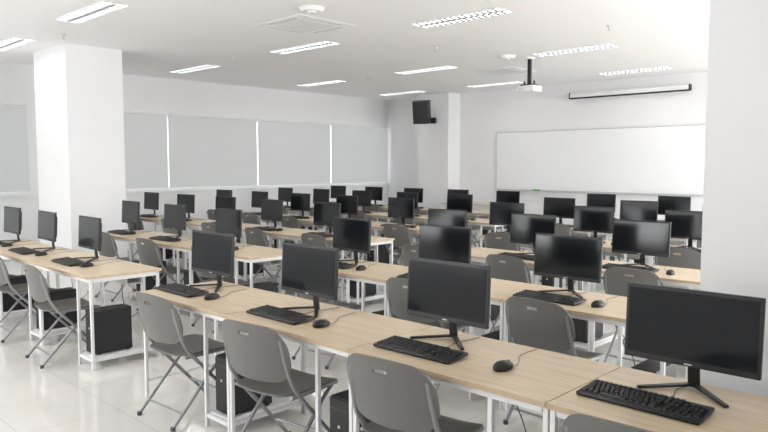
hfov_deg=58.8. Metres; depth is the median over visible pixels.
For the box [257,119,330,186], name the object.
roller blind
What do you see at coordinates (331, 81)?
recessed light
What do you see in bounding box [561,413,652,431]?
folding chair
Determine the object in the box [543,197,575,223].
computer monitor
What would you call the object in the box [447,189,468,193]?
computer monitor
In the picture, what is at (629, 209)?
computer monitor
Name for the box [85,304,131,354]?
computer tower
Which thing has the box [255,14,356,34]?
air conditioner
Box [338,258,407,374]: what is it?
computer desk
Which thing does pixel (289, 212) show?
cable tray
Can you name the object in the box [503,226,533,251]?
folding chair
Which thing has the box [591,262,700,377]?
computer desk
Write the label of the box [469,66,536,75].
air conditioner
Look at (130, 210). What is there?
computer monitor
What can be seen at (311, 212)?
folding chair
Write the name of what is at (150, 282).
computer tower
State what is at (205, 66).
recessed light
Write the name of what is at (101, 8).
recessed light
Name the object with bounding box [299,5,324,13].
smoke detector
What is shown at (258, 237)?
folding chair
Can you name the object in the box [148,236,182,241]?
keyboard
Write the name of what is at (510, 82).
recessed light
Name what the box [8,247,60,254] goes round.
keyboard
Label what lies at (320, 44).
recessed light
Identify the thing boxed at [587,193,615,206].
computer monitor
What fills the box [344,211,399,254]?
computer desk
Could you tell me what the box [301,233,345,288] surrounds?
folding chair
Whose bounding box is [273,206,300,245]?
folding chair
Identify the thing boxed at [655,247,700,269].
folding chair
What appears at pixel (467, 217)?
folding chair
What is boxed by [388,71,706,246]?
wall
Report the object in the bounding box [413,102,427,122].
grille
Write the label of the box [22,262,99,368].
folding chair
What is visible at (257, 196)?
computer monitor
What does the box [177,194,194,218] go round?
computer monitor
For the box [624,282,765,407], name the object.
computer monitor
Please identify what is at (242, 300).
computer desk
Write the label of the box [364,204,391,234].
folding chair
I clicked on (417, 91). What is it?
recessed light
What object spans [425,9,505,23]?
diffuser
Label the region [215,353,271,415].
computer tower
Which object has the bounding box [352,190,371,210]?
computer monitor
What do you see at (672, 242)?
cable tray
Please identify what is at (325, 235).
keyboard
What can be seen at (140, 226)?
folding chair
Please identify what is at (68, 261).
keyboard
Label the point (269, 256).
computer desk
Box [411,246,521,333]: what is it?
computer desk
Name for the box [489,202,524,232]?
computer monitor
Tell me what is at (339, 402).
computer tower
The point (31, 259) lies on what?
computer desk
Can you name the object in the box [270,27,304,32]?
air vent
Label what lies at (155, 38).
ceiling
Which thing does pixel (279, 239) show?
cable tray
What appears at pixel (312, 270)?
computer monitor
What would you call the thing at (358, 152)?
roller blind
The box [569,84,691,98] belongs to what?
projection screen
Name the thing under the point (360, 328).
computer desk
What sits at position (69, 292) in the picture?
computer tower
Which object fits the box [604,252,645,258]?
cable tray
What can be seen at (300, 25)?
grille
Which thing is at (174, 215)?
computer monitor
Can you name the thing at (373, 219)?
cable tray
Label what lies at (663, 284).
cable tray
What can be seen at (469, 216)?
cable tray
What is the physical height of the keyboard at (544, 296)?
0.031 m
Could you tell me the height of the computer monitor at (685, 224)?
0.395 m
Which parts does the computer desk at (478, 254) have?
rail frame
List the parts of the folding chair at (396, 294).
leg, backrest, seat, leg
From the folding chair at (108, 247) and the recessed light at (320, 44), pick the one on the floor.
the folding chair at (108, 247)
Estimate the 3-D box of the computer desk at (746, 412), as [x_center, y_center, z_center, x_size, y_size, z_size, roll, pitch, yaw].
[1.193,1.070,2.387,1.056,0.750,0.633,4,6,44]
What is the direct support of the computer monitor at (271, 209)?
on the computer desk at (288, 234)
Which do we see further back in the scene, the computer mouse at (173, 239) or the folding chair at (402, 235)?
the folding chair at (402, 235)
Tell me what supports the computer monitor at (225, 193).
on the computer desk
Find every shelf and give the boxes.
[3,306,35,317]
[31,321,85,337]
[80,340,153,361]
[207,396,301,426]
[343,291,383,302]
[574,331,617,348]
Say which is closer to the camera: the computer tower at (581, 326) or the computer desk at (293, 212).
the computer tower at (581, 326)
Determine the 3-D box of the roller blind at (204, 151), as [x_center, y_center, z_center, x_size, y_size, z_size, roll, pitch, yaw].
[-3.527,-1.331,14.232,0.044,1.494,2.116,4,6,44]
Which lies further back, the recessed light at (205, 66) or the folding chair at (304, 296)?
the recessed light at (205, 66)
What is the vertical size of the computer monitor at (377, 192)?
0.395 m
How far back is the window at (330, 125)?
16.67 m
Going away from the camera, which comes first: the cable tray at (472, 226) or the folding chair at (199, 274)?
the folding chair at (199, 274)
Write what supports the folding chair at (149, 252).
on the floor
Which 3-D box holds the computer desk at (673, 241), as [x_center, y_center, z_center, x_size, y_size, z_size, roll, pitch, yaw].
[3.520,0.589,8.810,1.056,0.750,0.633,4,6,44]
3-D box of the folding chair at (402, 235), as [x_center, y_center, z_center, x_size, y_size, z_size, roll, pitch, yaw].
[0.311,0.508,9.349,0.489,0.831,0.585,4,6,40]
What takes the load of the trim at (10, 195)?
attached to the wall at (140, 93)
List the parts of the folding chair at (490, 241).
backrest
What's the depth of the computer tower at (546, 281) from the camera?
7.85 m
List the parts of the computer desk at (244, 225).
leg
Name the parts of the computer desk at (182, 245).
rail frame, leg, leg, leg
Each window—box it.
[167,116,230,188]
[256,121,306,185]
[330,125,381,183]
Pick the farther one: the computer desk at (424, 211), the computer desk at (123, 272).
the computer desk at (424, 211)
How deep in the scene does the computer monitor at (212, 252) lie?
4.80 m
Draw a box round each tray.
[262,220,278,223]
[271,237,300,243]
[288,211,309,215]
[301,223,328,227]
[367,217,392,221]
[467,215,487,218]
[471,225,500,229]
[471,261,485,264]
[515,190,699,195]
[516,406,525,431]
[520,244,532,247]
[573,233,605,238]
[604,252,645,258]
[663,284,699,289]
[670,240,684,244]
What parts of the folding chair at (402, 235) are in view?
leg, seat, backrest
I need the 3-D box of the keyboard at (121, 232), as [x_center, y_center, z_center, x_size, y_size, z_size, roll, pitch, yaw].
[-3.242,0.197,8.800,0.450,0.031,0.488,4,6,44]
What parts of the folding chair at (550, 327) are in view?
leg, leg, backrest, leg, seat, seat rail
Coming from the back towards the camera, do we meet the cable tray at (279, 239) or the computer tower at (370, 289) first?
the cable tray at (279, 239)
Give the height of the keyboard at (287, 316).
0.031 m
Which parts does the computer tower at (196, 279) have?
panel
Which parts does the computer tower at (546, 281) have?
panel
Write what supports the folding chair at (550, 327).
on the floor
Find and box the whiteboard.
[496,124,705,195]
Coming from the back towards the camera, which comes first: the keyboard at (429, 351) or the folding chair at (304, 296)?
the folding chair at (304, 296)
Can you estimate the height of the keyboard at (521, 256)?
0.031 m
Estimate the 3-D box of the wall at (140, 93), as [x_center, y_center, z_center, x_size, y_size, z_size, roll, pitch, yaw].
[-5.607,-0.958,12.259,0.150,3.320,16.300,4,6,44]
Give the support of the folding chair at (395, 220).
on the floor
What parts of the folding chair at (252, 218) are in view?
backrest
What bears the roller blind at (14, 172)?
attached to the wall at (140, 93)
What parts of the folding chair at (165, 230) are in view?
backrest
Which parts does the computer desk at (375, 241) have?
leg, rail frame, leg, leg, leg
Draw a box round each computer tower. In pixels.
[2,275,34,311]
[36,287,76,330]
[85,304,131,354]
[136,260,166,290]
[159,247,181,259]
[183,271,212,284]
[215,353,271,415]
[238,261,263,274]
[243,281,277,292]
[274,239,293,247]
[330,389,370,431]
[350,280,375,297]
[367,244,388,263]
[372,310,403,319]
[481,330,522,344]
[482,229,496,247]
[491,304,499,319]
[542,276,566,288]
[572,318,602,342]
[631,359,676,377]
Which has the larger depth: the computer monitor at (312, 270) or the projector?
the projector
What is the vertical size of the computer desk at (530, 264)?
0.750 m
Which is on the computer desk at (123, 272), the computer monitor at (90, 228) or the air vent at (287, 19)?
the computer monitor at (90, 228)
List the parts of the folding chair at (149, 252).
leg, backrest, leg, seat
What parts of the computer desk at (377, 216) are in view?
rail frame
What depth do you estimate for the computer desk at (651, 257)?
6.94 m
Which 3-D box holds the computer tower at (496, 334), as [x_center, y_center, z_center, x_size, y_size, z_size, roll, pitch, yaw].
[0.819,0.992,4.736,0.150,0.360,0.325,4,6,44]
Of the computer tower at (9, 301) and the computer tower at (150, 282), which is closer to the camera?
the computer tower at (9, 301)
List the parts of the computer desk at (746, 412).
leg, rail frame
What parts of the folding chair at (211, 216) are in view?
backrest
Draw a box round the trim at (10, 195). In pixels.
[0,184,388,196]
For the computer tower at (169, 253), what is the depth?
10.92 m
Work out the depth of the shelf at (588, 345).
5.88 m
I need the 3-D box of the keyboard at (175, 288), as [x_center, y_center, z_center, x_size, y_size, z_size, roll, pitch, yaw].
[-1.273,0.497,4.789,0.450,0.031,0.488,4,6,44]
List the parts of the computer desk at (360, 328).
leg, rail, leg, rail frame, leg, leg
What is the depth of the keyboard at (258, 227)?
9.08 m
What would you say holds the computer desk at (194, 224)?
on the floor
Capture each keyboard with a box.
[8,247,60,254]
[51,257,113,266]
[107,230,149,234]
[140,214,157,217]
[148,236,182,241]
[155,283,235,297]
[246,305,339,324]
[252,226,284,230]
[292,215,304,218]
[307,232,332,237]
[339,261,369,268]
[373,335,479,363]
[396,273,407,278]
[499,252,533,260]
[513,289,585,305]
[576,379,714,424]
[602,263,658,272]
[670,246,700,252]
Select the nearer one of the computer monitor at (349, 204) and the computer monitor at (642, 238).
the computer monitor at (642, 238)
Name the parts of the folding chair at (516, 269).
leg, backrest, leg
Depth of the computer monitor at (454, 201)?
11.10 m
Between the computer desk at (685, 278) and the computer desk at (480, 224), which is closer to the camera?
the computer desk at (685, 278)
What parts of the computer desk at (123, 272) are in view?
leg, rail, leg, leg, rail frame, leg, leg, leg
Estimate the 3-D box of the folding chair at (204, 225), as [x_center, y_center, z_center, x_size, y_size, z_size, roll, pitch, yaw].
[-2.248,0.487,9.631,0.489,0.831,0.585,4,6,40]
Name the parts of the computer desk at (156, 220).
rail frame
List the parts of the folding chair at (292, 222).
backrest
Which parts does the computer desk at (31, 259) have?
leg, rail frame, rail, leg, leg, leg, leg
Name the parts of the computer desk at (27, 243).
leg, leg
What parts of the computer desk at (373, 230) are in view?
leg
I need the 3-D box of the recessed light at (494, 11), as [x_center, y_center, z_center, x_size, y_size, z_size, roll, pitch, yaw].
[0.878,-2.290,7.900,1.240,0.012,0.290,4,6,44]
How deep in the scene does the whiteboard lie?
13.79 m
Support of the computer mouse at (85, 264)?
on the computer desk at (123, 272)
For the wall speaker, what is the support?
attached to the column at (439, 142)
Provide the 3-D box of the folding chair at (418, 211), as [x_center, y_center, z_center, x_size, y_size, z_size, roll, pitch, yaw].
[0.703,0.202,13.442,0.585,0.831,0.489,-4,6,-44]
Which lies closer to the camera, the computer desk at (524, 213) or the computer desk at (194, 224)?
the computer desk at (194, 224)
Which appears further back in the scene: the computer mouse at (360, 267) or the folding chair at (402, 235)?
the folding chair at (402, 235)
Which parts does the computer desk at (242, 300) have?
leg, rail, rail frame, leg, leg, leg, leg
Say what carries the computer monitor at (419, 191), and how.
on the computer desk at (424, 211)
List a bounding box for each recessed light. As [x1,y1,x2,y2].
[0,37,34,50]
[55,1,127,22]
[169,64,220,72]
[270,41,339,53]
[298,80,345,86]
[379,90,425,95]
[394,65,457,73]
[411,8,511,27]
[468,81,523,86]
[532,44,617,55]
[598,66,671,74]
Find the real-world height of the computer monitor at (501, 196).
0.395 m
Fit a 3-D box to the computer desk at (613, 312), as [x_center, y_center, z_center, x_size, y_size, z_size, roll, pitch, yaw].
[1.364,0.924,4.330,1.056,0.750,0.633,4,6,44]
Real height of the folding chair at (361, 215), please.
0.831 m
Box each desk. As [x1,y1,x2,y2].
[0,239,58,323]
[0,247,101,344]
[35,256,161,370]
[105,230,183,299]
[132,215,194,262]
[139,281,307,431]
[141,236,234,317]
[164,218,215,260]
[187,243,283,317]
[199,223,277,280]
[224,300,432,431]
[241,214,305,247]
[243,227,326,294]
[271,207,326,243]
[280,216,350,259]
[294,232,394,303]
[306,210,358,231]
[324,221,401,265]
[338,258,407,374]
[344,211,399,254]
[349,326,620,431]
[360,205,416,242]
[374,224,419,265]
[384,278,550,409]
[387,214,427,223]
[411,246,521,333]
[412,207,446,242]
[441,202,489,231]
[467,210,506,246]
[468,218,502,265]
[479,235,580,289]
[487,252,621,351]
[488,213,542,251]
[501,287,665,410]
[537,224,607,285]
[546,367,767,431]
[556,240,671,290]
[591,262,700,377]
[607,233,687,260]
[650,246,700,264]
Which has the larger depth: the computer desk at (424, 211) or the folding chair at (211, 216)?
the computer desk at (424, 211)
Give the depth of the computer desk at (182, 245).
7.48 m
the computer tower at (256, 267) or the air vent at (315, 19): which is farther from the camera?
the computer tower at (256, 267)
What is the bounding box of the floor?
[0,233,687,431]
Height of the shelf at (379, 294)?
0.034 m
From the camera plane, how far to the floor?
5.00 m
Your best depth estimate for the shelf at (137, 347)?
5.55 m
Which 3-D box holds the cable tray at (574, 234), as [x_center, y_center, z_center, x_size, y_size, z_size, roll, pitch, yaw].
[2.844,0.391,9.737,0.842,0.414,0.141,4,6,44]
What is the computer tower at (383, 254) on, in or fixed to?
on the computer desk at (373, 230)
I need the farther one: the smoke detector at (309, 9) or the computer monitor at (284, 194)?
the computer monitor at (284, 194)
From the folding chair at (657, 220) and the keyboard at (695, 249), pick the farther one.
the folding chair at (657, 220)
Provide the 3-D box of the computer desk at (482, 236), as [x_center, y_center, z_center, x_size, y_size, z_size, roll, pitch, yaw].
[1.769,0.629,8.279,1.056,0.750,0.633,4,6,44]
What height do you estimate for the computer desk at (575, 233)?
0.750 m
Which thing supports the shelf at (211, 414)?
attached to the computer desk at (242, 300)
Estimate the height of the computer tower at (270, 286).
0.360 m
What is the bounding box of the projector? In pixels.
[517,57,541,92]
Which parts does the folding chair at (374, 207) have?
backrest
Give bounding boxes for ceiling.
[0,0,709,99]
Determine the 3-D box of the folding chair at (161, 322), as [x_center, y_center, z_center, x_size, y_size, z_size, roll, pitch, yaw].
[-1.276,0.875,4.442,0.489,0.831,0.585,4,6,42]
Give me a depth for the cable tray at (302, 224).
11.31 m
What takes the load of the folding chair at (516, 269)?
on the floor
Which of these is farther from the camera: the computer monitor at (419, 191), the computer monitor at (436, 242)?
the computer monitor at (419, 191)
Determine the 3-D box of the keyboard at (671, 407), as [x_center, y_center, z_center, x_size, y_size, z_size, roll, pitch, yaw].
[1.057,0.661,2.600,0.450,0.031,0.488,4,6,44]
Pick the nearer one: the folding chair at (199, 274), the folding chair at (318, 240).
the folding chair at (199, 274)
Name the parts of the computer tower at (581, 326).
panel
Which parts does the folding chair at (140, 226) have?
backrest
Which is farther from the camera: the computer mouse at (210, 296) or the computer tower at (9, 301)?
the computer tower at (9, 301)
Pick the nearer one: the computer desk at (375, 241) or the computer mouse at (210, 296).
the computer mouse at (210, 296)
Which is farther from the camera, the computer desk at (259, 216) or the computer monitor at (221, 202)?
the computer desk at (259, 216)
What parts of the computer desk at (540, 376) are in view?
leg, rail frame, leg, leg, leg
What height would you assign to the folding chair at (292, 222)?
0.831 m
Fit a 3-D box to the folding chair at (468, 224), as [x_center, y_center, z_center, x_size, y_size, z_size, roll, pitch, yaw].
[1.275,0.414,10.601,0.489,0.831,0.585,4,6,43]
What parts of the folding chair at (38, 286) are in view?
backrest, leg, leg, leg, leg, seat, seat rail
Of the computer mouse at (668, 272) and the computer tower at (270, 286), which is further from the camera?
the computer tower at (270, 286)
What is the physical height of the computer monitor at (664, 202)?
0.395 m
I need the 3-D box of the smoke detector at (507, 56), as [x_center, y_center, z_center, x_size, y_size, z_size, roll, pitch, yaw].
[1.919,-2.473,10.642,0.290,0.056,0.290,4,6,44]
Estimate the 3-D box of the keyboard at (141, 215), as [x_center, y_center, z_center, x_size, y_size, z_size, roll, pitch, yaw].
[-3.876,-0.012,11.589,0.450,0.031,0.488,4,6,42]
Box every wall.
[0,62,387,244]
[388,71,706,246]
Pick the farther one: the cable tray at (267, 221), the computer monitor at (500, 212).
the cable tray at (267, 221)
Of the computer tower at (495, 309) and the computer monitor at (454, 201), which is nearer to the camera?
the computer tower at (495, 309)
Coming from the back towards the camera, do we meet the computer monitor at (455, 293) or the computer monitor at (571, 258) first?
the computer monitor at (571, 258)
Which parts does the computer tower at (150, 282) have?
panel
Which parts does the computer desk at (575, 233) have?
rail frame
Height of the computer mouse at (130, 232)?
0.040 m
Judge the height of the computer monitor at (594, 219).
0.395 m
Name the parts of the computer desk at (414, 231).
rail frame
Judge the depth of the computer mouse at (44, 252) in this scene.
6.53 m
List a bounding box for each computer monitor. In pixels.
[0,206,21,242]
[33,210,57,251]
[74,215,101,261]
[122,200,139,230]
[144,192,158,214]
[164,204,185,237]
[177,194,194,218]
[189,230,234,291]
[215,196,235,215]
[216,189,231,196]
[216,208,241,237]
[251,191,267,212]
[261,199,282,227]
[278,187,292,205]
[281,242,338,317]
[290,193,309,215]
[313,189,329,202]
[313,202,340,233]
[330,185,345,197]
[333,217,371,264]
[336,195,357,217]
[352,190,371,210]
[365,187,382,203]
[388,197,414,224]
[397,192,417,209]
[404,188,422,202]
[407,257,491,349]
[418,224,471,263]
[428,208,466,226]
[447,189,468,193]
[447,194,472,212]
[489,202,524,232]
[496,191,519,202]
[510,213,556,253]
[534,233,602,297]
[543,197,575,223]
[573,206,614,237]
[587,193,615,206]
[612,219,670,268]
[620,200,657,220]
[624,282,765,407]
[658,196,690,214]
[665,210,702,248]
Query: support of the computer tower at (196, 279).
on the computer desk at (182, 245)
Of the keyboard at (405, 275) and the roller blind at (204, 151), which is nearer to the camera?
the keyboard at (405, 275)
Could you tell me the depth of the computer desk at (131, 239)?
8.40 m
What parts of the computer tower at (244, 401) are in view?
panel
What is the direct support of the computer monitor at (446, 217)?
on the computer desk at (478, 254)
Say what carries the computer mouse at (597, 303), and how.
on the computer desk at (613, 312)
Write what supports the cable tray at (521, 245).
on the computer desk at (482, 236)
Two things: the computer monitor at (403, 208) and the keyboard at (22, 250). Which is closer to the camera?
the keyboard at (22, 250)
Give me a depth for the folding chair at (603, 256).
7.16 m
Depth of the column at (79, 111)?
9.93 m
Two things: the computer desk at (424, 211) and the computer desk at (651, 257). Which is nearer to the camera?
the computer desk at (651, 257)
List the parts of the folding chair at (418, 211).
backrest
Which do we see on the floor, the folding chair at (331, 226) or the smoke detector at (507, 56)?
the folding chair at (331, 226)
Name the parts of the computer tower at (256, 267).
panel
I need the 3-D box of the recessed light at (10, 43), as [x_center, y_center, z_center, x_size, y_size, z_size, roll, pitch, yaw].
[-5.305,-2.418,9.612,1.240,0.012,0.290,4,6,44]
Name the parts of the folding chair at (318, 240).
backrest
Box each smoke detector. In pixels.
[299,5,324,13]
[498,54,515,59]
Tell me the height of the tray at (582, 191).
0.008 m
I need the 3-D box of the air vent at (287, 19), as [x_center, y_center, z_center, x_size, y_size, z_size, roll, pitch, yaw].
[-1.204,-2.299,8.048,0.540,0.005,0.045,4,6,44]
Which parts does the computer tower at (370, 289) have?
panel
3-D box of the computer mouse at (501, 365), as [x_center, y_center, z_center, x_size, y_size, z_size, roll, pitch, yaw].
[0.606,0.624,3.034,0.069,0.040,0.434,3,5,37]
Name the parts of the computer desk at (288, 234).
leg, rail, rail frame, leg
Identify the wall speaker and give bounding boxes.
[412,100,435,123]
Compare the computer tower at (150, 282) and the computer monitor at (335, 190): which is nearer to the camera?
the computer tower at (150, 282)
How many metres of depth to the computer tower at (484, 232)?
12.40 m
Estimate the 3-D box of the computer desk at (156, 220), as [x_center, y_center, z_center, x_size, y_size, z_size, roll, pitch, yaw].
[-3.685,0.399,11.354,1.106,0.750,0.633,4,6,44]
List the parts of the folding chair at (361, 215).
backrest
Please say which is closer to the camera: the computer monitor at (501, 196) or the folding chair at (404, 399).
the folding chair at (404, 399)
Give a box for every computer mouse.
[1,243,33,246]
[35,251,72,255]
[80,261,118,266]
[128,231,151,234]
[171,238,189,241]
[204,289,244,299]
[312,312,355,327]
[356,263,377,270]
[493,349,536,371]
[591,296,617,307]
[664,267,674,274]
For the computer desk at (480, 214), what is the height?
0.750 m
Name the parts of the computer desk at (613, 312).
leg, rail frame, leg, leg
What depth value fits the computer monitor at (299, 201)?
11.45 m
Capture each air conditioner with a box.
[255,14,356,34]
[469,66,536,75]
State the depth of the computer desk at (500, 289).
4.74 m
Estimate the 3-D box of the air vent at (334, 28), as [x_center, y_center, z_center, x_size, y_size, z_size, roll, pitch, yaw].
[-0.704,-2.338,8.564,0.540,0.005,0.045,4,6,44]
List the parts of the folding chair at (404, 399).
leg, backrest, seat, leg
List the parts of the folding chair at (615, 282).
leg, leg, backrest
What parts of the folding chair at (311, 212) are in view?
backrest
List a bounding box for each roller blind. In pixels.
[0,104,28,193]
[124,111,167,190]
[167,114,257,188]
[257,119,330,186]
[331,123,387,184]
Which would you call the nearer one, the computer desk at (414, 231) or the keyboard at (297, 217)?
the computer desk at (414, 231)
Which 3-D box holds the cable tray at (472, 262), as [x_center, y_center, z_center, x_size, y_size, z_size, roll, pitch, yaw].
[0.886,0.579,7.228,0.842,0.414,0.141,4,6,44]
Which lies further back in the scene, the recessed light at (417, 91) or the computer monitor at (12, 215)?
the recessed light at (417, 91)
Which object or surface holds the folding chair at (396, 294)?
on the floor
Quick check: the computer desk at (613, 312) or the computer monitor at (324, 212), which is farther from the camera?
the computer monitor at (324, 212)
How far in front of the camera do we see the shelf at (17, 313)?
7.03 m
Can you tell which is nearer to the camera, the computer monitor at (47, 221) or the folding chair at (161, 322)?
the folding chair at (161, 322)
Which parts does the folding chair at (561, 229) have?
backrest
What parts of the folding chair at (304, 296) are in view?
backrest, leg, seat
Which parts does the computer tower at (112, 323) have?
panel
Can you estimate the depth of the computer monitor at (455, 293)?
3.33 m
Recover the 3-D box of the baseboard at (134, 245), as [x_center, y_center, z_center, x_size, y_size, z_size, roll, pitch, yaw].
[-5.549,0.652,12.323,0.012,0.100,16.300,4,6,44]
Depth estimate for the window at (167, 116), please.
13.59 m
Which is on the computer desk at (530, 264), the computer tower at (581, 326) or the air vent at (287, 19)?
the computer tower at (581, 326)
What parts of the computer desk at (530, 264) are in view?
leg, leg, leg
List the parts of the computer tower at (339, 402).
panel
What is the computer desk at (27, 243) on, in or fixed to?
on the floor
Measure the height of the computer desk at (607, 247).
0.750 m
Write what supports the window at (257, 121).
in the wall at (140, 93)
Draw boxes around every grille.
[279,20,333,31]
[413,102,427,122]
[483,69,521,73]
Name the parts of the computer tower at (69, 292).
panel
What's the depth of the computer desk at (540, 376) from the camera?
2.92 m
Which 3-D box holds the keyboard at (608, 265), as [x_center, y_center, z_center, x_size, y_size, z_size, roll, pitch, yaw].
[2.148,0.424,5.767,0.450,0.031,0.488,4,6,45]
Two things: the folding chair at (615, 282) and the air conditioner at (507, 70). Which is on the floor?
the folding chair at (615, 282)
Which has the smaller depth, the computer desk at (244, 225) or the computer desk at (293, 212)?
the computer desk at (244, 225)
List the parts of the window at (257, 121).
glass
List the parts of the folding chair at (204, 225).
backrest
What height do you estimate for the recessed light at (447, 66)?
0.012 m
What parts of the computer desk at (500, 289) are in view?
leg, rail frame, leg, leg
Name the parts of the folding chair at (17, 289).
backrest, leg, leg, leg, leg, seat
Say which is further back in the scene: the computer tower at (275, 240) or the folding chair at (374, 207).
the folding chair at (374, 207)
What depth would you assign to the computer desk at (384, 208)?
14.33 m
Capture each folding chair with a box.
[0,257,54,342]
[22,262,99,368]
[95,232,139,301]
[127,219,170,263]
[136,238,188,310]
[136,292,225,431]
[161,218,188,268]
[191,246,253,333]
[201,222,224,276]
[207,209,235,239]
[221,319,337,431]
[242,212,273,247]
[245,227,280,284]
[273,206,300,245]
[281,216,301,242]
[292,292,366,368]
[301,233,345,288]
[309,207,328,230]
[331,226,366,260]
[347,353,483,431]
[348,211,379,256]
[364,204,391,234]
[383,224,411,264]
[386,277,468,390]
[393,218,418,262]
[401,244,418,265]
[412,208,421,243]
[466,220,483,246]
[467,217,479,245]
[484,233,531,283]
[486,254,530,345]
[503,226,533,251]
[503,296,604,424]
[540,224,572,281]
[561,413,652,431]
[574,250,604,289]
[603,267,662,362]
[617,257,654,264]
[654,220,687,263]
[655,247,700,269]
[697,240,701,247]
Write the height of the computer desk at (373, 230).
0.750 m
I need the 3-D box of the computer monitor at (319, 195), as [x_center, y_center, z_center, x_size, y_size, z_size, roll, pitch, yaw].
[-1.253,-0.339,13.514,0.171,0.395,0.500,-4,6,-44]
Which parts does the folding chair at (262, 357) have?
leg, leg, backrest, seat, leg, seat rail, leg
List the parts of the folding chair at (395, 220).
backrest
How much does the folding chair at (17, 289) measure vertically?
0.831 m
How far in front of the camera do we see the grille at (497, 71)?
12.35 m
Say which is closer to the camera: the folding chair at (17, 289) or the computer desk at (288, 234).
the folding chair at (17, 289)
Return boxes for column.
[33,43,127,257]
[418,92,459,207]
[700,0,767,396]
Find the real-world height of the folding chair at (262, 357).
0.831 m
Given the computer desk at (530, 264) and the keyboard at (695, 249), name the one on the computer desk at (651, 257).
the keyboard at (695, 249)
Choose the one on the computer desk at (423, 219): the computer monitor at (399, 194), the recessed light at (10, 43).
the computer monitor at (399, 194)
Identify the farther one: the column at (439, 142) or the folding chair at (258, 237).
the column at (439, 142)
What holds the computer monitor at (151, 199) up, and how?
on the computer desk at (156, 220)
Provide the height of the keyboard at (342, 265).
0.031 m
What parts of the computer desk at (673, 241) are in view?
rail frame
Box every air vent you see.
[267,18,297,24]
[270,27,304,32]
[306,18,342,24]
[313,27,343,32]
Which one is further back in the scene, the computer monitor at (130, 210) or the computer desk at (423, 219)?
the computer desk at (423, 219)
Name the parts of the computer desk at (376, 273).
leg, rail frame, leg, leg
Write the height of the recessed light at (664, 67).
0.012 m
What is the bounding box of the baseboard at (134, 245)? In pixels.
[1,228,322,261]
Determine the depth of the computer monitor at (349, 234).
6.05 m
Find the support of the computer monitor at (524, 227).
on the computer desk at (530, 264)
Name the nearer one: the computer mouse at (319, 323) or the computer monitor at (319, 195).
the computer mouse at (319, 323)
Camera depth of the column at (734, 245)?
2.87 m
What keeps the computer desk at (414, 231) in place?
on the floor
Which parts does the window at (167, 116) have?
glass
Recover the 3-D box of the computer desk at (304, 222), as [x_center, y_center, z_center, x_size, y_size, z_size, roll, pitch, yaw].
[-1.119,0.421,11.060,1.106,0.750,0.633,4,6,44]
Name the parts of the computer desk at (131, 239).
rail frame, leg, leg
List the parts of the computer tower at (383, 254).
panel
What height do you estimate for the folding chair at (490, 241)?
0.831 m
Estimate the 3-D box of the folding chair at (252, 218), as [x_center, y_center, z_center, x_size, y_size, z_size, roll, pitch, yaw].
[-2.102,0.337,11.643,0.489,0.831,0.585,4,6,42]
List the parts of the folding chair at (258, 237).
backrest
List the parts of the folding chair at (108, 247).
backrest, leg, leg, seat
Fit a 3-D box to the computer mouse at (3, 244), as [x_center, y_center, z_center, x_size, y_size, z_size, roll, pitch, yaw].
[-3.937,0.296,7.418,0.069,0.040,0.434,3,5,37]
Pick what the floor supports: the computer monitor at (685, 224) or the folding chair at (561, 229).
the folding chair at (561, 229)
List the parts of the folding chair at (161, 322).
backrest, leg, leg, seat, leg, leg, seat rail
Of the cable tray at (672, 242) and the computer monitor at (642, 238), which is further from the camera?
the cable tray at (672, 242)
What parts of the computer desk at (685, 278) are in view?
leg, rail, rail frame, leg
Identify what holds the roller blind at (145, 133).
attached to the wall at (140, 93)
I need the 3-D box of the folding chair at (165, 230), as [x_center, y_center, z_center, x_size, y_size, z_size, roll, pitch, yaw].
[-3.064,0.429,10.408,0.489,0.831,0.585,3,5,38]
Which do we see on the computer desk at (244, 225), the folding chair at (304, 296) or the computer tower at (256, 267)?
the computer tower at (256, 267)
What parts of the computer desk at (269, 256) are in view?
leg, rail frame, leg, leg, leg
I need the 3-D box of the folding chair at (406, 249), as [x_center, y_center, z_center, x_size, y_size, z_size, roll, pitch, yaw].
[0.498,0.686,6.973,0.585,0.831,0.489,-4,6,-42]
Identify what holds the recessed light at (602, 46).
in the ceiling
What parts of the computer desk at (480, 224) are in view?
rail frame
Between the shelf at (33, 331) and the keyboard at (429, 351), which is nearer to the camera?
the keyboard at (429, 351)
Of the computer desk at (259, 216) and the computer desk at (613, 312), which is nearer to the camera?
the computer desk at (613, 312)
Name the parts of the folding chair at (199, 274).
backrest, seat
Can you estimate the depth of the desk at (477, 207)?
14.68 m

